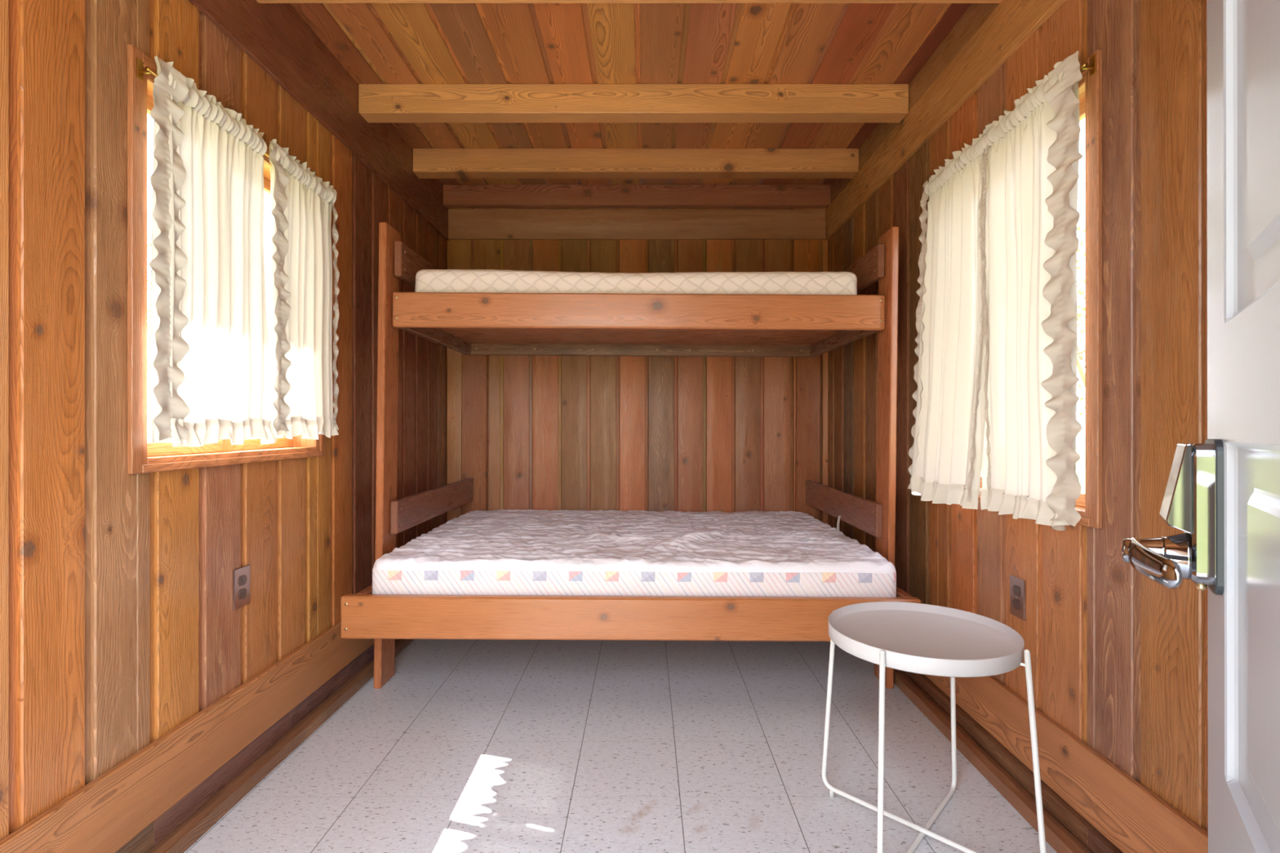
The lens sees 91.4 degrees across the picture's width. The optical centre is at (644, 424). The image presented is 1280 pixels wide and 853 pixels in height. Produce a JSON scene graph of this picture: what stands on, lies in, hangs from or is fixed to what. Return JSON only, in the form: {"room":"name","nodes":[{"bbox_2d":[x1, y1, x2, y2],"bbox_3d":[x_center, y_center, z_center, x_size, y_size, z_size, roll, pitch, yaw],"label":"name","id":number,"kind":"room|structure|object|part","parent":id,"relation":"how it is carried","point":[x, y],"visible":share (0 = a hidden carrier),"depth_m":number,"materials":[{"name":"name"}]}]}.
{"room":"cabin bedroom","nodes":[
{"label":"cabin bedroom","id":0,"kind":"room"},
{"bbox_2d":[0,0,446,839],"bbox_3d":[-1.230,-0.150,1.775,0.110,2.469,4.050,0,0,0],"label":"wall","id":1,"kind":"structure","parent":0,"point":[119,624],"depth_m":1.39,"materials":[{"name":"brown wood"}]},
{"bbox_2d":[0,621,373,852],"bbox_3d":[-1.165,0.845,1.725,0.020,0.179,3.950,0,0,0],"label":"baseboard","id":2,"kind":"structure","parent":1,"relation":"attached to","point":[103,815],"depth_m":1.55,"materials":[{"name":"brown wood"}]},
{"bbox_2d":[127,44,324,474],"bbox_3d":[-1.226,-0.376,1.845,0.128,0.976,0.857,0,0,0],"label":"window","id":3,"kind":"structure","parent":1,"relation":"in","point":[143,456],"depth_m":1.45,"materials":[{"name":"brown wood"}]},
{"bbox_2d":[136,57,269,157],"bbox_3d":[-1.149,-0.817,1.849,0.027,0.046,0.844,0,0,0],"label":"curtain rod","id":4,"kind":"object","parent":3,"relation":"attached to","point":[140,72],"visible":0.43,"depth_m":1.44,"materials":[{"name":"gold metal"}]},
{"bbox_2d":[149,55,276,447],"bbox_3d":[-1.125,-0.403,1.648,0.063,0.921,0.464,0,0,0],"label":"curtain","id":5,"kind":"object","parent":4,"relation":"hanging from","point":[209,349],"visible":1,"depth_m":1.62,"materials":[{"name":"white fabric"}]},
{"bbox_2d":[266,138,339,439],"bbox_3d":[-1.123,-0.411,2.061,0.074,0.919,0.416,0,0,0],"label":"curtain","id":6,"kind":"object","parent":4,"relation":"hanging from","point":[300,263],"visible":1,"depth_m":2.05,"materials":[{"name":"white fabric"}]},
{"bbox_3d":[-1.251,-0.368,1.845,0.042,0.895,0.761,0,0,0],"label":"sash","id":7,"kind":"part","parent":3,"relation":"part of","materials":[{"name":"brown wood"}]},
{"bbox_2d":[232,564,249,610],"bbox_3d":[-1.171,0.471,1.816,0.008,0.115,0.070,0,0,0],"label":"wall outlet","id":8,"kind":"object","parent":1,"relation":"attached to","point":[241,576],"visible":1,"depth_m":1.81,"materials":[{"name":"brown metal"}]},
{"bbox_2d":[238,574,247,586],"bbox_3d":[-1.169,0.452,1.816,0.003,0.028,0.034,0,0,0],"label":"receptacle","id":9,"kind":"object","parent":8,"relation":"attached to","point":[242,579],"depth_m":1.81,"materials":[{"name":"brown plastic"}]},
{"bbox_2d":[238,588,247,599],"bbox_3d":[-1.169,0.490,1.816,0.003,0.028,0.034,0,0,0],"label":"receptacle","id":10,"kind":"object","parent":8,"relation":"attached to","point":[242,593],"depth_m":1.81,"materials":[{"name":"brown plastic"}]},
{"bbox_2d":[115,644,373,852],"bbox_3d":[-1.169,0.984,1.725,0.013,0.098,3.949,0,0,0],"label":"trim","id":11,"kind":"structure","parent":1,"relation":"attached to","point":[157,830],"depth_m":1.77,"materials":[{"name":"brown wood"}]},
{"bbox_2d":[147,639,413,852],"bbox_3d":[-1.137,1.012,1.725,0.050,0.043,3.950,0,0,0],"label":"trim","id":12,"kind":"structure","parent":1,"relation":"attached to","point":[180,840],"depth_m":1.83,"materials":[{"name":"brown wood"}]},
{"bbox_2d":[188,0,448,240],"bbox_3d":[-1.167,-1.179,1.725,0.016,0.175,3.950,0,0,0],"label":"wooden beam","id":13,"kind":"structure","parent":1,"relation":"attached to","point":[246,23],"depth_m":2.20,"materials":[{"name":"brown wood"}]},
{"bbox_2d":[257,1,448,209],"bbox_3d":[-1.170,-1.327,1.725,0.010,0.117,3.950,0,0,0],"label":"trim","id":14,"kind":"structure","parent":1,"relation":"attached to","point":[284,15],"depth_m":2.32,"materials":[{"name":"brown wood"}]},
{"bbox_2d":[256,0,1002,3],"bbox_3d":[-0.046,-1.326,1.835,2.234,0.118,0.090,0,0,0],"label":"beam","id":15,"kind":"structure","parent":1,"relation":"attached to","point":[258,1],"depth_m":1.87,"materials":[{"name":"brown wood"}]},
{"bbox_2d":[358,84,908,122],"bbox_3d":[-0.046,-1.326,2.579,2.234,0.118,0.088,0,0,0],"label":"ceiling beam","id":16,"kind":"structure","parent":1,"relation":"attached to","point":[377,103],"depth_m":2.54,"materials":[{"name":"brown wood"}]},
{"bbox_2d":[413,148,858,178],"bbox_3d":[-0.046,-1.326,3.171,2.234,0.118,0.087,0,0,0],"label":"ceiling beam","id":17,"kind":"structure","parent":1,"relation":"attached to","point":[428,163],"depth_m":3.13,"materials":[{"name":"brown wood"}]},
{"bbox_2d":[443,184,831,207],"bbox_3d":[-0.046,-1.326,3.624,2.234,0.118,0.048,0,0,0],"label":"trim","id":18,"kind":"structure","parent":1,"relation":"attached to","point":[454,195],"depth_m":3.60,"materials":[{"name":"brown wood"}]},
{"bbox_2d":[183,639,1057,852],"bbox_3d":[-0.045,1.059,1.740,2.320,0.050,3.980,0,0,0],"label":"floor","id":19,"kind":"structure","parent":0,"point":[470,745],"depth_m":1.91,"materials":[{"name":"tile"}]},
{"bbox_2d":[340,222,921,688],"bbox_3d":[-0.024,0.125,2.909,2.082,1.828,1.482,0,0,0],"label":"bunk bed","id":20,"kind":"object","parent":19,"relation":"on","point":[477,326],"visible":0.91,"depth_m":2.49,"materials":[{"name":"brown wood"}]},
{"bbox_3d":[-1.007,0.670,2.913,0.035,0.148,1.410,0,0,0],"label":"rail","id":21,"kind":"part","parent":20,"relation":"part of","materials":[{"name":"brown wood"}]},
{"bbox_3d":[-1.038,0.119,2.514,0.041,1.828,0.140,0,0,0],"label":"post","id":22,"kind":"part","parent":20,"relation":"part of","materials":[{"name":"brown wood"}]},
{"bbox_3d":[-0.985,-0.461,2.999,0.037,0.139,0.942,0,0,0],"label":"rail","id":23,"kind":"part","parent":20,"relation":"part of","materials":[{"name":"brown wood"}]},
{"bbox_3d":[-0.992,0.135,3.634,0.146,1.798,0.032,0,0,0],"label":"post","id":24,"kind":"part","parent":20,"relation":"part of","materials":[{"name":"brown wood"}]},
{"bbox_3d":[-0.049,0.676,2.189,2.022,0.148,0.038,0,0,0],"label":"rail","id":25,"kind":"part","parent":20,"relation":"part of","materials":[{"name":"brown wood"}]},
{"bbox_2d":[372,509,896,597],"bbox_3d":[-0.038,0.555,2.901,1.900,0.286,1.338,0,0,0],"label":"mattress","id":26,"kind":"object","parent":20,"relation":"on","point":[500,552],"visible":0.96,"depth_m":2.29,"materials":[{"name":"white fabric"}]},
{"bbox_2d":[414,269,857,294],"bbox_3d":[-0.037,-0.548,2.992,1.825,0.199,0.898,0,0,0],"label":"mattress","id":27,"kind":"object","parent":20,"relation":"on","point":[486,281],"visible":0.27,"depth_m":2.54,"materials":[{"name":"beige fabric"}]},
{"bbox_3d":[-0.024,-0.455,3.489,1.958,0.139,0.038,0,0,0],"label":"rail","id":28,"kind":"part","parent":20,"relation":"part of","materials":[{"name":"brown wood"}]},
{"bbox_3d":[-0.024,-0.455,2.509,1.968,0.139,0.038,0,0,0],"label":"rail","id":29,"kind":"part","parent":20,"relation":"part of","materials":[{"name":"brown wood"}]},
{"bbox_3d":[0.947,0.140,3.634,0.140,1.787,0.032,0,0,0],"label":"post","id":30,"kind":"part","parent":20,"relation":"part of","materials":[{"name":"brown wood"}]},
{"bbox_3d":[0.936,-0.450,2.999,0.037,0.139,0.942,0,0,0],"label":"rail","id":31,"kind":"part","parent":20,"relation":"part of","materials":[{"name":"brown wood"}]},
{"bbox_3d":[0.970,0.128,2.514,0.039,1.811,0.140,0,0,0],"label":"post","id":32,"kind":"part","parent":20,"relation":"part of","materials":[{"name":"brown wood"}]},
{"bbox_3d":[0.933,0.682,2.913,0.035,0.148,1.410,0,0,0],"label":"rail","id":33,"kind":"part","parent":20,"relation":"part of","materials":[{"name":"brown wood"}]},
{"bbox_2d":[821,601,1046,852],"bbox_3d":[0.689,0.768,1.562,0.444,0.532,0.444,0,0,0],"label":"side table","id":34,"kind":"object","parent":19,"relation":"on","point":[926,639],"visible":1,"depth_m":1.52,"materials":[{"name":"grey metal"}]},
{"bbox_3d":[0.692,0.767,1.565,0.020,0.530,0.552,0,0,43],"label":"leg frame","id":35,"kind":"part","parent":34,"relation":"part of","materials":[{"name":"white metal"}]},
{"bbox_2d":[827,601,1024,677],"bbox_3d":[0.689,0.523,1.562,0.444,0.039,0.444,0,0,0],"label":"tray","id":36,"kind":"object","parent":34,"relation":"on","point":[926,639],"depth_m":1.53,"materials":[{"name":"grey metal"}]},
{"bbox_2d":[290,3,971,185],"bbox_3d":[-0.058,-1.400,1.735,2.352,0.030,3.970,0,0,0],"label":"ceiling","id":37,"kind":"structure","parent":0,"point":[376,43],"depth_m":2.33,"materials":[{"name":"brown wood"}]},
{"bbox_2d":[446,207,828,524],"bbox_3d":[-0.045,-0.150,3.750,2.460,2.469,0.100,0,0,0],"label":"wall","id":38,"kind":"structure","parent":0,"point":[657,433],"depth_m":3.70,"materials":[{"name":"brown wood"}]},
{"bbox_2d":[448,208,826,239],"bbox_3d":[-0.047,-1.184,3.690,2.224,0.178,0.020,0,0,0],"label":"wooden beam","id":39,"kind":"structure","parent":38,"relation":"attached to","point":[463,224],"depth_m":3.68,"materials":[{"name":"brown wood"}]},
{"bbox_2d":[828,0,1208,831],"bbox_3d":[1.140,-0.150,1.775,0.110,2.469,4.050,0,0,0],"label":"wall","id":40,"kind":"structure","parent":0,"point":[1118,655],"depth_m":1.44,"materials":[{"name":"brown wood"}]},
{"bbox_2d":[826,3,999,208],"bbox_3d":[1.079,-1.327,1.725,0.012,0.117,3.950,0,0,0],"label":"trim","id":41,"kind":"structure","parent":40,"relation":"attached to","point":[976,14],"depth_m":2.32,"materials":[{"name":"brown wood"}]},
{"bbox_2d":[825,0,1066,240],"bbox_3d":[1.075,-1.179,1.725,0.020,0.175,3.950,0,0,0],"label":"wooden beam","id":42,"kind":"structure","parent":40,"relation":"attached to","point":[1012,22],"depth_m":2.19,"materials":[{"name":"brown wood"}]},
{"bbox_2d":[893,669,1092,852],"bbox_3d":[1.019,1.012,1.725,0.050,0.043,3.950,0,0,0],"label":"trim","id":43,"kind":"structure","parent":40,"relation":"attached to","point":[1061,840],"depth_m":1.80,"materials":[{"name":"brown wood"}]},
{"bbox_2d":[902,671,1122,852],"bbox_3d":[1.067,0.995,1.725,0.037,0.076,3.949,0,0,0],"label":"trim","id":44,"kind":"structure","parent":40,"relation":"attached to","point":[1063,812],"depth_m":1.74,"materials":[{"name":"brown wood"}]},
{"bbox_2d":[1009,574,1025,621],"bbox_3d":[1.081,0.501,1.815,0.008,0.115,0.070,0,0,0],"label":"wall outlet","id":45,"kind":"object","parent":40,"relation":"attached to","point":[1017,585],"visible":1,"depth_m":1.81,"materials":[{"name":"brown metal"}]},
{"bbox_2d":[1012,585,1020,596],"bbox_3d":[1.079,0.481,1.815,0.003,0.028,0.034,0,0,0],"label":"receptacle","id":46,"kind":"object","parent":45,"relation":"attached to","point":[1015,588],"depth_m":1.82,"materials":[{"name":"brown plastic"}]},
{"bbox_2d":[1012,598,1020,609],"bbox_3d":[1.079,0.520,1.815,0.003,0.028,0.034,0,0,0],"label":"receptacle","id":47,"kind":"object","parent":45,"relation":"attached to","point":[1015,602],"depth_m":1.82,"materials":[{"name":"brown plastic"}]},
{"bbox_2d":[977,48,1102,528],"bbox_3d":[1.136,-0.322,1.913,0.128,1.138,0.865,0,0,0],"label":"window","id":48,"kind":"structure","parent":40,"relation":"in","point":[1089,504],"depth_m":1.50,"materials":[{"name":"brown wood"}]},
{"bbox_2d":[1080,53,1096,76],"bbox_3d":[1.059,-0.860,1.899,0.027,0.046,0.828,0,0,0],"label":"curtain rod","id":49,"kind":"object","parent":48,"relation":"attached to","point":[1092,67],"visible":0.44,"depth_m":1.49,"materials":[{"name":"gold metal"}]},
{"bbox_2d":[907,128,989,509],"bbox_3d":[1.006,-0.321,2.098,0.118,1.174,0.430,0,0,0],"label":"curtain","id":50,"kind":"object","parent":49,"relation":"hanging from","point":[948,431],"visible":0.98,"depth_m":2.06,"materials":[{"name":"white fabric"}]},
{"bbox_2d":[980,50,1083,530],"bbox_3d":[1.030,-0.321,1.699,0.080,1.175,0.486,0,0,2],"label":"curtain","id":51,"kind":"object","parent":49,"relation":"hanging from","point":[1030,457],"visible":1,"depth_m":1.64,"materials":[{"name":"white fabric"}]},
{"bbox_3d":[1.050,-0.859,1.899,0.009,0.009,0.822,0,0,0],"label":"rod","id":52,"kind":"part","parent":49,"relation":"part of","materials":[{"name":"gold metal"}]},
{"bbox_2d":[924,674,1208,852],"bbox_3d":[1.075,0.870,1.725,0.020,0.173,3.950,0,0,0],"label":"baseboard","id":53,"kind":"structure","parent":40,"relation":"attached to","point":[1132,817],"depth_m":1.52,"materials":[{"name":"brown wood"}]},
{"bbox_3d":[-0.045,-0.150,-0.080,2.320,2.469,0.120,0,0,0],"label":"wall","id":54,"kind":"structure","parent":0,"visible":0},
{"bbox_2d":[1121,0,1279,852],"bbox_3d":[0.335,0.007,0.317,0.117,2.044,0.846,0,-1,35],"label":"door","id":55,"kind":"structure","parent":54,"relation":"in","point":[1223,491],"depth_m":0.53,"materials":[{"name":"grey paint"}]},
{"bbox_3d":[0.478,0.128,0.593,0.034,0.033,0.111,0,0,32],"label":"lever handle","id":56,"kind":"part","parent":55,"relation":"part of","materials":[{"name":"silver metal"}]},
{"label":"outside","id":57,"kind":"structure","parent":0,"visible":0},
{"bbox_2d":[981,446,1084,493],"bbox_3d":[0.000,-0.306,0.000,80.000,3.380,80.000,0,0,0],"label":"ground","id":58,"kind":"structure","parent":57,"point":[1080,464],"depth_m":20.41,"materials":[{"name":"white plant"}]},
{"bbox_2d":[146,242,266,442],"bbox_3d":[-9.129,-1.323,11.888,4.357,5.471,3.279,0,0,-35],"label":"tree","id":59,"kind":"object","parent":58,"relation":"on","point":[149,434],"visible":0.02,"depth_m":11.44,"materials":[{"name":"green plant"}]},
{"bbox_2d":[1076,197,1084,415],"bbox_3d":[6.992,-1.262,9.493,4.616,5.313,4.042,0,0,0],"label":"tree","id":60,"kind":"object","parent":58,"relation":"on","point":[1081,349],"visible":0.05,"depth_m":9.22,"materials":[{"name":"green plant"}]}
]}

